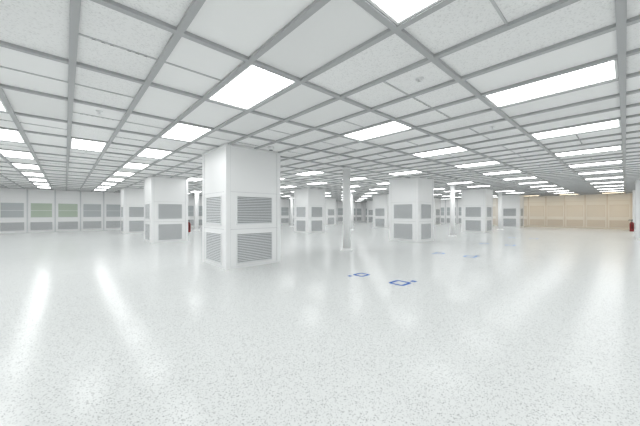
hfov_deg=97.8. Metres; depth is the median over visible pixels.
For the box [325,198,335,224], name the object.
column
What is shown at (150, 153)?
ceiling light panel
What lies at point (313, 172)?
ceiling light panel
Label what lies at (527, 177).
ceiling light panel
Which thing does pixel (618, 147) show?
ceiling light panel
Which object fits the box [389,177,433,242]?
column
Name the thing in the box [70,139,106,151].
ceiling light panel
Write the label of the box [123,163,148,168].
ceiling light panel
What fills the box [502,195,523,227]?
column
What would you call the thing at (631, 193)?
wall panel
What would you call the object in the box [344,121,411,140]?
ceiling light panel
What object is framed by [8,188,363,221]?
wall
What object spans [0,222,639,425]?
floor
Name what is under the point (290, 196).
support post
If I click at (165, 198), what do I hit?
column
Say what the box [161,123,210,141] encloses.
ceiling light panel
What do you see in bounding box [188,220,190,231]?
fire extinguisher
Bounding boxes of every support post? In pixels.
[194,192,198,230]
[290,196,293,226]
[340,167,352,250]
[351,192,353,229]
[449,185,455,235]
[497,192,502,229]
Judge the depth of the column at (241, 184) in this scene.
6.39 m
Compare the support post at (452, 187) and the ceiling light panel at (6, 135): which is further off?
the support post at (452, 187)
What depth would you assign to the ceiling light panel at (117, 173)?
10.76 m
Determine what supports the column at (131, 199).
on the floor
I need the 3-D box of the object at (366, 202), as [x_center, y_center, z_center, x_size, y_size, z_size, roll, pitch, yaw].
[6.732,-0.125,38.638,0.050,2.680,1.245,0,0,-42]
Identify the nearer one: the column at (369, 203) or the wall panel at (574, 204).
the wall panel at (574, 204)
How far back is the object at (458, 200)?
29.76 m
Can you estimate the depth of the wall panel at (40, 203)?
17.59 m
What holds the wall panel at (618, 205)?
in the wall at (616, 193)
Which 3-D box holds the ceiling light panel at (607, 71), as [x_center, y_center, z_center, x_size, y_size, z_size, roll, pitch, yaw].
[2.671,-1.489,3.298,0.573,0.020,1.158,0,0,-42]
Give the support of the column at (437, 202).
on the floor
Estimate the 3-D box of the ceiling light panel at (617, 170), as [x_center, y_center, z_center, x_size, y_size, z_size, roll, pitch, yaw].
[10.204,-1.489,10.175,0.573,0.020,1.158,0,0,-42]
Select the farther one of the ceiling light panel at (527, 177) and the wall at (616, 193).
the wall at (616, 193)
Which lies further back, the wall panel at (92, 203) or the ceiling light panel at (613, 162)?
the wall panel at (92, 203)
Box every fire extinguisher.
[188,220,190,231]
[628,220,634,231]
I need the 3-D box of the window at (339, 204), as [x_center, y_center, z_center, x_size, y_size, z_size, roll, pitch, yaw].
[2.639,-0.125,36.095,1.245,2.680,0.050,0,0,-42]
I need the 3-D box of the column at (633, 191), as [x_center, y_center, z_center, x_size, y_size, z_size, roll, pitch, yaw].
[21.291,-0.142,18.060,1.431,2.715,1.431,0,0,-42]
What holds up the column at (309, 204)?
on the floor
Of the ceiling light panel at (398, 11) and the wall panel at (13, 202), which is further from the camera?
the wall panel at (13, 202)
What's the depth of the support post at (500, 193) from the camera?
20.11 m
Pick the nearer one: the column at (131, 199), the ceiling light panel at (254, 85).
the ceiling light panel at (254, 85)
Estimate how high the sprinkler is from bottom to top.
0.050 m
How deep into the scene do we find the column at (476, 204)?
17.49 m
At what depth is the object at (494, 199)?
27.27 m
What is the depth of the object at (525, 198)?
25.44 m
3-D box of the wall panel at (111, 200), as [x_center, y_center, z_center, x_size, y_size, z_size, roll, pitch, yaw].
[-14.829,-0.125,20.144,1.245,2.680,0.050,0,0,-42]
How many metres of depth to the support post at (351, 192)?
19.73 m
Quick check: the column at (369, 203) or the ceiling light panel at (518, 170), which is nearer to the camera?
the ceiling light panel at (518, 170)
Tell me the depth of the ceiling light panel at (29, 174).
10.78 m
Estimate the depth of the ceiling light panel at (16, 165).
8.92 m
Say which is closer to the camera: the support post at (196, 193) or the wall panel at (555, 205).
the support post at (196, 193)
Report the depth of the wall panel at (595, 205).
22.07 m
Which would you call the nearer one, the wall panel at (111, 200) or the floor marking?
the floor marking
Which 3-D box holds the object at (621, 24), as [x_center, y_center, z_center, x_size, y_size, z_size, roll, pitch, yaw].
[2.615,-1.484,13.153,40.500,0.030,33.900,0,0,-42]
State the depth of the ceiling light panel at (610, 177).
12.03 m
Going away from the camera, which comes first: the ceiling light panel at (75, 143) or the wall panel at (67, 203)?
the ceiling light panel at (75, 143)
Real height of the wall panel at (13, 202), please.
2.680 m
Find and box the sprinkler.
[415,77,423,83]
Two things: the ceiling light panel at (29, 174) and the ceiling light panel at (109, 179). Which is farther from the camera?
the ceiling light panel at (109, 179)
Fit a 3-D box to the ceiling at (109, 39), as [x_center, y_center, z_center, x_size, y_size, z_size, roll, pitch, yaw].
[2.615,-1.494,13.153,40.500,0.012,33.900,0,0,-42]
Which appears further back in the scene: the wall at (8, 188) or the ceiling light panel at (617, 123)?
the wall at (8, 188)
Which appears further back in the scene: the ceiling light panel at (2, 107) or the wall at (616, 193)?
the wall at (616, 193)
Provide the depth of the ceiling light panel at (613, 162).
8.53 m
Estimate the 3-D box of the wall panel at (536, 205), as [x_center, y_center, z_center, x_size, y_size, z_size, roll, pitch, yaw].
[19.325,-0.125,24.847,0.050,2.680,1.245,0,0,-42]
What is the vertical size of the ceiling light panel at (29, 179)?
0.020 m
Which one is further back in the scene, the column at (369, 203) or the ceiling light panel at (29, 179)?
the column at (369, 203)
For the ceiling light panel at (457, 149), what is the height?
0.020 m
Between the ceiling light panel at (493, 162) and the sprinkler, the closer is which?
the sprinkler
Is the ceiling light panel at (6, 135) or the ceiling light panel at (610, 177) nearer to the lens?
the ceiling light panel at (6, 135)
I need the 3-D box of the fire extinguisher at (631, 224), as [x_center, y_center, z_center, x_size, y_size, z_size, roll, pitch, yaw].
[14.376,0.580,12.860,0.196,0.550,0.160,0,0,12]
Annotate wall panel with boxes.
[0,188,26,233]
[607,193,630,228]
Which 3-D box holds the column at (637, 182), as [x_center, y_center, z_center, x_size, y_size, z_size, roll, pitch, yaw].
[15.342,-0.142,12.628,1.431,2.715,1.431,0,0,-42]
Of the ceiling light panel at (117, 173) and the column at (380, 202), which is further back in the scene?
the column at (380, 202)
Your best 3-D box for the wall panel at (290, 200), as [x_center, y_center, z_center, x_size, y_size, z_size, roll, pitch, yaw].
[-2.877,-0.125,31.058,1.245,2.680,0.050,0,0,-42]
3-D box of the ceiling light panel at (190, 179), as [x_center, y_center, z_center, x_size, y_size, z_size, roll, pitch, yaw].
[-5.572,-1.489,12.325,0.573,0.020,1.158,0,0,-42]
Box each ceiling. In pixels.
[0,0,639,201]
[0,0,639,201]
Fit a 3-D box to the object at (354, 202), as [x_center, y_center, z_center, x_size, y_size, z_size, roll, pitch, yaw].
[4.478,-0.125,37.774,1.245,2.680,0.050,0,0,-42]
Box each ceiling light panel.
[0,98,7,111]
[0,129,24,142]
[0,150,33,158]
[11,163,40,169]
[21,172,44,176]
[29,179,46,180]
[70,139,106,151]
[107,178,124,180]
[113,172,134,175]
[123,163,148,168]
[137,149,171,158]
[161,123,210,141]
[188,178,201,180]
[208,64,295,109]
[296,171,323,175]
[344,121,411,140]
[367,0,440,24]
[390,171,420,174]
[413,147,467,157]
[455,161,499,167]
[484,60,617,107]
[484,170,520,174]
[503,177,535,179]
[531,120,620,139]
[554,146,621,156]
[569,161,622,167]
[579,170,622,174]
[585,177,623,179]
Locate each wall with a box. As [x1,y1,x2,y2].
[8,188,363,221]
[364,193,624,221]
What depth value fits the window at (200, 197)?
24.21 m
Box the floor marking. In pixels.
[349,273,416,285]
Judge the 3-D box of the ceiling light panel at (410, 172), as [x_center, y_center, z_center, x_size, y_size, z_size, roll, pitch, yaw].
[3.140,-1.489,10.348,0.574,0.020,1.158,0,0,-42]
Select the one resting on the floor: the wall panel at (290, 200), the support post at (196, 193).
the support post at (196, 193)
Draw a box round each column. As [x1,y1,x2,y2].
[120,188,143,233]
[143,175,188,242]
[202,143,280,269]
[294,188,324,232]
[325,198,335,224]
[367,201,372,222]
[373,194,388,227]
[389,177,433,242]
[434,198,440,224]
[461,188,492,232]
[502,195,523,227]
[632,190,634,231]
[635,180,639,239]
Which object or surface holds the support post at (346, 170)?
on the floor

